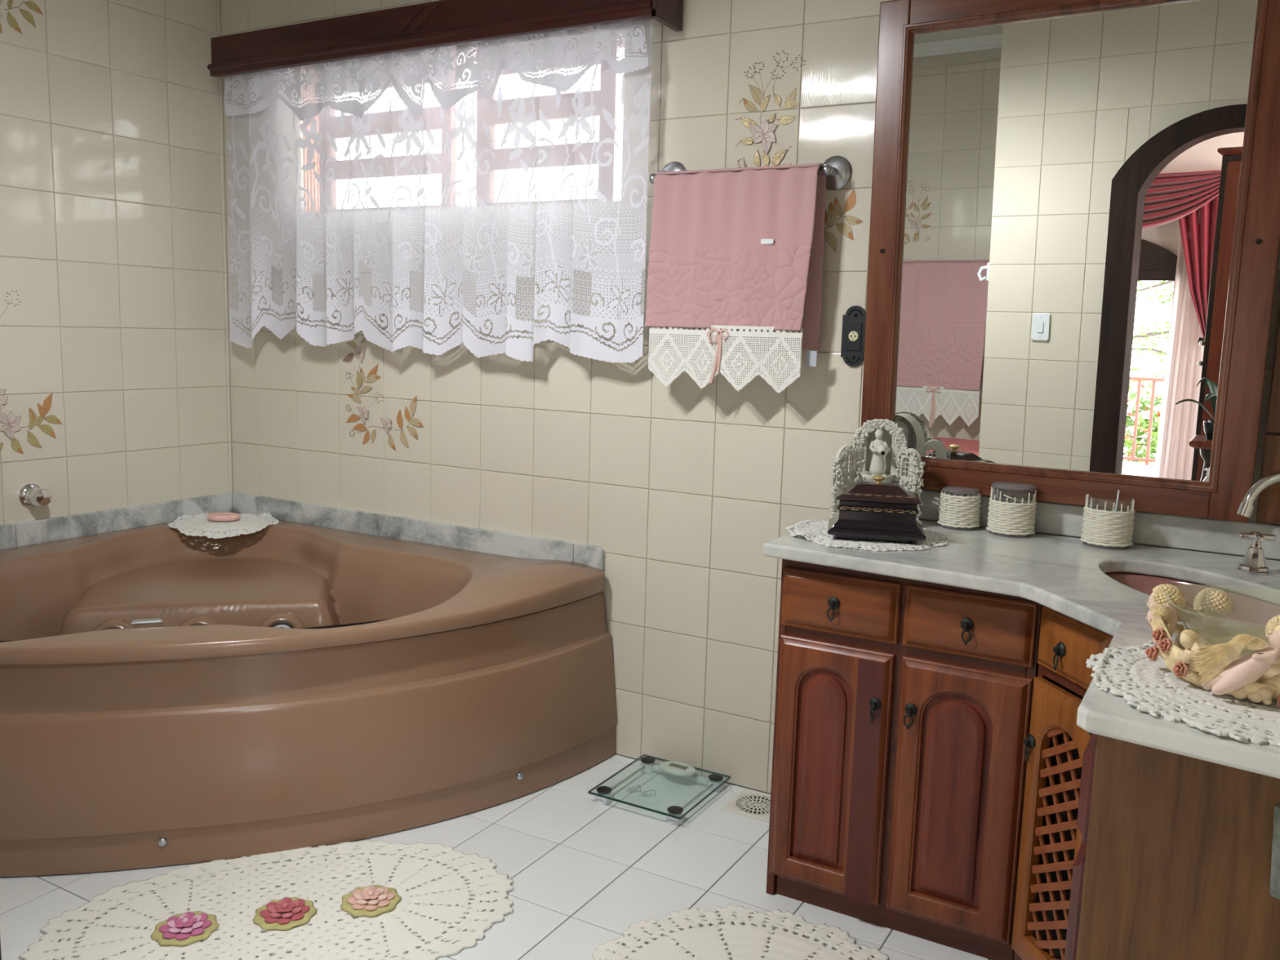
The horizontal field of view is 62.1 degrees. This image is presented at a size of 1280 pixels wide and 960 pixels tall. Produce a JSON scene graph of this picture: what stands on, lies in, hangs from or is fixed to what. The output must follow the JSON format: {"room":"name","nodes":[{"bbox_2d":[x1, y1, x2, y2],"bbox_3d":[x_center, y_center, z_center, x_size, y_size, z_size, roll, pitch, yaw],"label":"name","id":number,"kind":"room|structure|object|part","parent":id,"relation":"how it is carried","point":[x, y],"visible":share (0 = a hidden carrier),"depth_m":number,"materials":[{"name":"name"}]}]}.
{"room":"bathroom","nodes":[
{"label":"bathroom","id":0,"kind":"room"},
{"bbox_2d":[0,0,232,524],"bbox_3d":[-2.446,-0.371,2.215,0.156,2.660,3.700,6,9,29],"label":"wall","id":1,"kind":"structure","parent":0,"point":[115,391],"depth_m":3.36,"materials":[{"name":"beige tile"}]},
{"bbox_2d":[0,0,42,34],"bbox_3d":[-1.796,-1.333,3.027,0.002,0.130,0.196,6,9,28],"label":"print","id":2,"kind":"object","parent":1,"relation":"attached to","point":[16,16],"depth_m":3.06,"materials":[{"name":"green"}]},
{"bbox_2d":[0,290,62,453],"bbox_3d":[-1.837,-0.315,3.148,0.005,0.485,0.244,6,9,29],"label":"print","id":3,"kind":"object","parent":1,"relation":"attached to","point":[31,321],"depth_m":3.18,"materials":[{"name":"beige tile"}]},
{"bbox_2d":[18,483,52,506],"bbox_3d":[-1.811,0.050,3.193,0.076,0.072,0.072,6,9,29],"label":"tap","id":4,"kind":"object","parent":1,"relation":"attached to","point":[30,495],"visible":1,"depth_m":3.18,"materials":[{"name":"silver metal"}]},
{"bbox_3d":[-1.798,0.051,3.186,0.046,0.052,0.056,6,9,29],"label":"knob","id":5,"kind":"part","parent":4,"relation":"part of","materials":[{"name":"silver metal"}]},
{"bbox_2d":[0,492,232,549],"bbox_3d":[-1.873,0.169,3.166,0.018,0.077,1.574,6,9,29],"label":"trim","id":6,"kind":"structure","parent":1,"relation":"attached to","point":[51,529],"depth_m":3.42,"materials":[{"name":"grey stone"}]},
{"bbox_2d":[0,754,1070,959],"bbox_3d":[-0.788,1.070,1.585,3.920,0.120,3.840,6,9,29],"label":"floor","id":7,"kind":"structure","parent":0,"point":[583,870],"depth_m":2.44,"materials":[{"name":"grey tile"}]},
{"bbox_2d":[18,840,514,959],"bbox_3d":[-0.744,0.903,2.225,0.973,0.034,0.607,-2,9,-26],"label":"bath mat","id":8,"kind":"object","parent":7,"relation":"on","point":[368,895],"visible":1,"depth_m":2.24,"materials":[{"name":"white fabric"}]},
{"bbox_2d":[0,511,617,876],"bbox_3d":[-1.184,0.535,2.787,1.679,0.570,1.646,6,9,29],"label":"bathtub","id":9,"kind":"object","parent":7,"relation":"on","point":[168,696],"visible":0.99,"depth_m":2.56,"materials":[{"name":"brown plastic"}]},
{"bbox_2d":[167,512,279,538],"bbox_3d":[-1.411,0.150,3.608,0.340,0.037,0.342,6,9,29],"label":"doily","id":10,"kind":"object","parent":9,"relation":"on","point":[194,526],"visible":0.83,"depth_m":3.55,"materials":[{"name":"white fabric"}]},
{"bbox_2d":[206,512,240,521],"bbox_3d":[-1.424,0.125,3.632,0.110,0.025,0.070,0,8,-13],"label":"soap","id":11,"kind":"object","parent":10,"relation":"on","point":[217,517],"visible":1,"depth_m":3.61,"materials":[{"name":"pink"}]},
{"bbox_2d":[587,754,730,825],"bbox_3d":[0.056,0.828,2.867,0.275,0.046,0.297,6,9,29],"label":"bathroom scale","id":12,"kind":"object","parent":7,"relation":"on","point":[714,782],"visible":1,"depth_m":2.91,"materials":[{"name":"clear glass"}]},
{"bbox_2d":[626,786,655,797],"bbox_3d":[0.007,0.825,2.814,0.084,0.002,0.050,6,9,29],"label":"print","id":13,"kind":"object","parent":12,"relation":"on","point":[636,786],"depth_m":2.81,"materials":[{"name":"grey"}]},
{"bbox_2d":[592,903,888,959],"bbox_3d":[0.204,0.977,1.982,0.672,0.009,0.668,6,9,29],"label":"mat","id":14,"kind":"object","parent":7,"relation":"on","point":[748,941],"visible":1,"depth_m":2.19,"materials":[{"name":"white fabric"}]},
{"bbox_2d":[721,789,770,822],"bbox_3d":[0.311,0.863,2.818,0.140,0.004,0.140,6,9,29],"label":"floor drain","id":15,"kind":"object","parent":7,"relation":"on","point":[747,802],"visible":0.83,"depth_m":2.81,"materials":[{"name":"white plastic"}]},
{"bbox_2d":[765,559,1066,959],"bbox_3d":[0.629,0.545,2.380,0.531,0.776,0.505,6,9,29],"label":"base cabinet","id":16,"kind":"object","parent":7,"relation":"on","point":[903,708],"visible":0.98,"depth_m":2.17,"materials":[{"name":"brown wood"}]},
{"bbox_3d":[0.388,0.614,2.266,0.121,0.437,0.010,6,9,29],"label":"panel","id":17,"kind":"part","parent":16,"relation":"part of","materials":[{"name":"red wood"}]},
{"bbox_3d":[0.402,0.615,2.261,0.248,0.546,0.024,6,9,29],"label":"door","id":18,"kind":"part","parent":16,"relation":"part of","materials":[{"name":"brown wood"}]},
{"bbox_3d":[0.398,0.269,2.197,0.028,0.053,0.016,6,9,29],"label":"handle","id":19,"kind":"part","parent":16,"relation":"part of","materials":[{"name":"metal"}]},
{"bbox_3d":[0.414,0.260,2.210,0.252,0.126,0.024,6,9,29],"label":"drawer","id":20,"kind":"part","parent":16,"relation":"part of","materials":[{"name":"brown wood"}]},
{"bbox_3d":[0.478,0.473,2.175,0.028,0.053,0.018,6,9,29],"label":"handle","id":21,"kind":"part","parent":16,"relation":"part of","materials":[{"name":"metal"}]},
{"bbox_3d":[0.543,0.477,2.139,0.028,0.053,0.016,6,9,29],"label":"handle","id":22,"kind":"part","parent":16,"relation":"part of","materials":[{"name":"metal"}]},
{"bbox_3d":[0.626,0.640,2.131,0.137,0.437,0.010,6,9,29],"label":"panel","id":23,"kind":"part","parent":16,"relation":"part of","materials":[{"name":"red wood"}]},
{"bbox_3d":[0.633,0.640,2.131,0.251,0.546,0.024,6,9,29],"label":"door","id":24,"kind":"part","parent":16,"relation":"part of","materials":[{"name":"brown wood"}]},
{"bbox_3d":[0.633,0.294,2.064,0.028,0.053,0.016,6,9,29],"label":"handle","id":25,"kind":"part","parent":16,"relation":"part of","materials":[{"name":"metal"}]},
{"bbox_3d":[0.642,0.285,2.081,0.252,0.126,0.024,6,9,29],"label":"drawer","id":26,"kind":"part","parent":16,"relation":"part of","materials":[{"name":"brown wood"}]},
{"bbox_2d":[1011,605,1113,959],"bbox_3d":[0.837,0.611,1.959,0.198,0.776,0.235,0,8,-13],"label":"base cabinet","id":27,"kind":"object","parent":7,"relation":"on","point":[1066,643],"visible":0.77,"depth_m":1.96,"materials":[{"name":"brown wood"}]},
{"bbox_3d":[0.733,0.508,2.011,0.017,0.053,0.028,0,8,-13],"label":"handle","id":28,"kind":"part","parent":27,"relation":"part of","materials":[{"name":"metal"}]},
{"bbox_3d":[0.766,0.664,1.956,0.021,0.556,0.210,0,8,-13],"label":"lattice door","id":29,"kind":"part","parent":27,"relation":"part of","materials":[{"name":"orange wood"}]},
{"bbox_3d":[0.753,0.319,1.917,0.017,0.053,0.028,0,8,-13],"label":"handle","id":30,"kind":"part","parent":27,"relation":"part of","materials":[{"name":"metal"}]},
{"bbox_3d":[0.776,0.306,1.904,0.024,0.112,0.203,0,8,-13],"label":"drawer","id":31,"kind":"part","parent":27,"relation":"part of","materials":[{"name":"orange wood"}]},
{"bbox_2d":[1064,732,1279,959],"bbox_3d":[0.900,0.686,1.442,0.589,0.776,0.518,6,9,29],"label":"base cabinet","id":32,"kind":"object","parent":7,"relation":"on","point":[1173,860],"visible":0.83,"depth_m":1.27,"materials":[{"name":"brown wood"}]},
{"bbox_2d":[762,488,1279,778],"bbox_3d":[0.756,0.186,1.812,1.296,0.100,1.316,6,9,29],"label":"countertop","id":33,"kind":"structure","parent":32,"relation":"on","point":[1066,575],"depth_m":2.10,"materials":[{"name":"stone"}]},
{"bbox_2d":[784,519,948,551],"bbox_3d":[0.501,0.116,2.363,0.359,0.015,0.356,-6,11,-45],"label":"doily","id":34,"kind":"object","parent":33,"relation":"on","point":[816,532],"visible":0.52,"depth_m":2.28,"materials":[{"name":"white fabric"}]},
{"bbox_2d":[827,475,926,543],"bbox_3d":[0.518,0.057,2.321,0.205,0.135,0.151,3,8,11],"label":"jewelry box","id":35,"kind":"object","parent":34,"relation":"on","point":[877,511],"visible":1,"depth_m":2.27,"materials":[{"name":"black paint"}]},
{"bbox_3d":[0.518,0.043,2.319,0.170,0.033,0.116,3,8,11],"label":"gold trim","id":36,"kind":"part","parent":35,"relation":"part of","materials":[{"name":"brown metal"}]},
{"bbox_3d":[0.519,0.024,2.316,0.177,0.033,0.123,3,8,11],"label":"lid","id":37,"kind":"part","parent":35,"relation":"part of","materials":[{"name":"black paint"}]},
{"bbox_3d":[0.520,-0.001,2.313,0.029,0.018,0.029,3,8,11],"label":"knob","id":38,"kind":"part","parent":35,"relation":"part of","materials":[{"name":"gold metal"}]},
{"bbox_2d":[829,418,925,524],"bbox_3d":[0.562,-0.021,2.505,0.219,0.247,0.110,4,8,15],"label":"statue","id":39,"kind":"object","parent":34,"relation":"on","point":[879,446],"visible":0.54,"depth_m":2.50,"materials":[{"name":"white ceramic"}]},
{"bbox_2d":[860,471,895,483],"bbox_3d":[0.557,0.035,2.508,0.083,0.110,0.096,-6,11,-42],"label":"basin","id":40,"kind":"object","parent":39,"relation":"in","point":[865,476],"depth_m":2.50,"materials":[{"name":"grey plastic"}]},
{"bbox_2d":[937,485,981,528],"bbox_3d":[0.749,0.064,2.486,0.097,0.095,0.097,6,9,29],"label":"jar","id":41,"kind":"object","parent":33,"relation":"on","point":[952,511],"visible":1,"depth_m":2.45,"materials":[{"name":"white wicker"}]},
{"bbox_3d":[0.750,0.023,2.481,0.088,0.012,0.088,6,9,29],"label":"glass lid","id":42,"kind":"part","parent":41,"relation":"part of","materials":[{"name":"clear glass"}]},
{"bbox_2d":[986,480,1036,535],"bbox_3d":[0.848,0.065,2.418,0.107,0.118,0.108,6,9,29],"label":"jar","id":43,"kind":"object","parent":33,"relation":"on","point":[1011,515],"visible":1,"depth_m":2.38,"materials":[{"name":"white wicker"}]},
{"bbox_3d":[0.849,0.012,2.412,0.098,0.012,0.098,6,9,29],"label":"glass lid","id":44,"kind":"part","parent":43,"relation":"part of","materials":[{"name":"clear glass"}]},
{"bbox_2d":[1080,490,1135,546],"bbox_3d":[1.022,0.082,2.314,0.107,0.124,0.108,6,9,29],"label":"jar","id":45,"kind":"object","parent":33,"relation":"on","point":[1106,529],"visible":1,"depth_m":2.28,"materials":[{"name":"white wicker"}]},
{"bbox_2d":[1085,640,1279,748],"bbox_3d":[0.800,0.269,1.356,0.434,0.013,0.428,6,9,29],"label":"doily","id":46,"kind":"object","parent":33,"relation":"on","point":[1146,685],"visible":0.58,"depth_m":1.32,"materials":[{"name":"white fabric"}]},
{"bbox_2d":[1144,583,1279,706],"bbox_3d":[0.805,0.205,1.400,0.251,0.117,0.259,-1,9,-21],"label":"decorative basket","id":47,"kind":"object","parent":46,"relation":"on","point":[1242,663],"visible":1,"depth_m":1.36,"materials":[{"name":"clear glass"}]},
{"bbox_2d":[1159,622,1199,671],"bbox_3d":[0.720,0.221,1.403,0.066,0.044,0.103,6,9,29],"label":"flower","id":48,"kind":"object","parent":47,"relation":"hanging from","point":[1181,655],"depth_m":1.37,"materials":[{"name":"ceramic"}]},
{"bbox_2d":[1164,659,1202,688],"bbox_3d":[0.717,0.243,1.399,0.054,0.037,0.076,6,9,29],"label":"flower","id":49,"kind":"object","parent":47,"relation":"hanging from","point":[1184,668],"depth_m":1.36,"materials":[{"name":"ceramic"}]},
{"bbox_2d":[1161,584,1279,661],"bbox_3d":[0.820,0.197,1.402,0.246,0.065,0.243,6,9,29],"label":"glass bowl","id":50,"kind":"object","parent":47,"relation":"on","point":[1212,606],"depth_m":1.45,"materials":[{"name":"clear glass"}]},
{"bbox_2d":[1104,572,1279,629],"bbox_3d":[1.035,0.300,1.911,0.308,0.134,0.633,0,8,-13],"label":"sink basin","id":51,"kind":"object","parent":33,"relation":"in","point":[1248,611],"visible":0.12,"depth_m":2.08,"materials":[{"name":"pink ceramic"}]},
{"bbox_2d":[1235,531,1276,574],"bbox_3d":[1.211,0.141,2.090,0.057,0.079,0.060,-2,9,-24],"label":"handle","id":52,"kind":"object","parent":33,"relation":"on","point":[1254,562],"visible":1,"depth_m":2.08,"materials":[{"name":"silver metal"}]},
{"bbox_2d":[1235,471,1279,518],"bbox_3d":[1.251,0.084,2.048,0.214,0.207,0.056,1,8,-8],"label":"faucet","id":53,"kind":"object","parent":33,"relation":"on","point":[1246,508],"visible":1,"depth_m":2.02,"materials":[{"name":"silver metal"}]},
{"bbox_3d":[1.244,0.072,2.047,0.192,0.182,0.019,1,8,-6],"label":"spout","id":54,"kind":"part","parent":53,"relation":"part of","materials":[{"name":"silver metal"}]},
{"bbox_3d":[0.660,0.726,1.569,0.024,0.536,0.437,6,9,29],"label":"door","id":55,"kind":"part","parent":32,"relation":"part of","materials":[{"name":"brown wood"}]},
{"bbox_3d":[0.671,0.372,1.519,0.024,0.127,0.437,6,9,29],"label":"drawer","id":56,"kind":"part","parent":32,"relation":"part of","materials":[{"name":"brown wood"}]},
{"bbox_2d":[1269,804,1279,899],"bbox_3d":[0.746,0.418,1.182,0.079,0.112,0.026,6,9,29],"label":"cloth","id":57,"kind":"object","parent":32,"relation":"hanging from","point":[1274,891],"visible":1,"depth_m":1.19,"materials":[{"name":"fabric"}]},
{"bbox_2d":[219,0,1279,872],"bbox_3d":[0.154,-0.402,2.964,3.920,2.660,0.210,6,9,29],"label":"wall","id":58,"kind":"structure","parent":0,"point":[682,486],"depth_m":2.97,"materials":[{"name":"beige tile"}]},
{"bbox_2d":[342,337,423,450],"bbox_3d":[-0.835,-0.280,3.437,0.351,0.364,0.009,6,9,29],"label":"print","id":59,"kind":"object","parent":58,"relation":"attached to","point":[383,390],"depth_m":3.45,"materials":[{"name":"orange"}]},
{"bbox_2d":[232,492,604,570],"bbox_3d":[-0.787,0.159,3.459,1.574,0.077,0.018,6,9,29],"label":"trim","id":60,"kind":"structure","parent":58,"relation":"attached to","point":[483,540],"depth_m":3.40,"materials":[{"name":"grey stone"}]},
{"bbox_2d":[224,19,648,120],"bbox_3d":[-0.678,-1.168,3.099,1.608,0.209,0.020,6,9,29],"label":"lace valance","id":61,"kind":"object","parent":58,"relation":"hanging from","point":[557,81],"visible":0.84,"depth_m":3.04,"materials":[{"name":"white fabric"}]},
{"bbox_2d":[226,18,652,363],"bbox_3d":[-0.700,-0.832,3.179,1.642,0.918,0.049,6,9,29],"label":"lace curtain","id":62,"kind":"object","parent":58,"relation":"hanging from","point":[527,180],"visible":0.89,"depth_m":3.11,"materials":[{"name":"white fabric"}]},
{"bbox_2d":[207,0,683,77],"bbox_3d":[-0.649,-1.299,3.105,1.660,0.120,0.172,6,9,29],"label":"curtain pelmet","id":63,"kind":"object","parent":58,"relation":"attached to","point":[441,23],"depth_m":3.00,"materials":[{"name":"brown wood"}]},
{"bbox_2d":[648,155,852,190],"bbox_3d":[0.265,-0.778,2.691,0.535,0.091,0.087,6,9,29],"label":"towel bar","id":64,"kind":"object","parent":58,"relation":"attached to","point":[837,170],"visible":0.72,"depth_m":2.60,"materials":[{"name":"silver metal"}]},
{"bbox_2d":[644,163,826,393],"bbox_3d":[0.226,-0.507,2.711,0.491,0.560,0.087,6,9,29],"label":"towel","id":65,"kind":"object","parent":64,"relation":"hanging from","point":[735,259],"visible":1,"depth_m":2.66,"materials":[{"name":"pink fabric"}]},
{"bbox_3d":[0.242,-0.768,2.671,0.486,0.018,0.015,6,9,29],"label":"rail","id":66,"kind":"part","parent":64,"relation":"part of","materials":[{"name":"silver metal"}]},
{"bbox_2d":[735,50,805,167],"bbox_3d":[0.324,-0.928,2.685,0.187,0.297,0.005,6,9,29],"label":"print","id":67,"kind":"object","parent":58,"relation":"attached to","point":[771,85],"depth_m":2.68,"materials":[{"name":"beige tile"}]},
{"bbox_2d":[824,181,862,252],"bbox_3d":[0.495,-0.649,2.624,0.118,0.170,0.002,6,9,29],"label":"print","id":68,"kind":"object","parent":58,"relation":"attached to","point":[843,213],"depth_m":2.62,"materials":[{"name":"orange"}]},
{"bbox_2d":[840,305,866,366],"bbox_3d":[0.530,-0.356,2.632,0.064,0.150,0.013,6,9,29],"label":"wall socket","id":69,"kind":"object","parent":58,"relation":"attached to","point":[853,332],"visible":1,"depth_m":2.63,"materials":[{"name":"black plastic"}]},
{"bbox_2d":[848,331,858,341],"bbox_3d":[0.528,-0.356,2.629,0.025,0.025,0.004,6,9,29],"label":"socket","id":70,"kind":"object","parent":69,"relation":"attached to","point":[852,335],"depth_m":2.63,"materials":[{"name":"beige plastic"}]},
{"bbox_2d":[861,0,1279,522],"bbox_3d":[0.913,-0.507,2.332,0.845,1.123,0.071,7,9,31],"label":"wall mirror","id":71,"kind":"object","parent":58,"relation":"attached to","point":[1074,233],"visible":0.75,"depth_m":2.31,"materials":[{"name":"brown wood"}]},
{"bbox_3d":[0.917,-1.027,2.243,0.699,0.069,0.030,7,12,31],"label":"frame rail","id":72,"kind":"part","parent":71,"relation":"part of","materials":[{"name":"wood"}]},
{"bbox_3d":[0.907,0.012,2.424,0.699,0.069,0.030,7,12,31],"label":"frame rail","id":73,"kind":"part","parent":71,"relation":"part of","materials":[{"name":"wood"}]},
{"bbox_2d":[918,488,1279,559],"bbox_3d":[1.084,0.103,2.365,1.285,0.072,0.020,6,9,29],"label":"backsplash","id":74,"kind":"structure","parent":58,"relation":"attached to","point":[1206,535],"depth_m":2.32,"materials":[{"name":"stone"}]},
{"bbox_2d":[1256,308,1279,524],"bbox_3d":[1.486,-0.597,2.035,0.397,1.418,0.035,6,9,29],"label":"upper cabinet","id":75,"kind":"object","parent":58,"relation":"attached to","point":[1268,500],"visible":0.99,"depth_m":2.19,"materials":[{"name":"brown wood"}]},
{"bbox_3d":[1.469,0.014,2.121,0.397,0.184,0.035,6,9,29],"label":"panel","id":76,"kind":"part","parent":75,"relation":"part of","materials":[{"name":"brown wood"}]},
{"bbox_3d":[1.489,-0.690,2.021,0.397,1.230,0.035,6,9,29],"label":"panel","id":77,"kind":"part","parent":75,"relation":"part of","materials":[{"name":"brown wood"}]}
]}

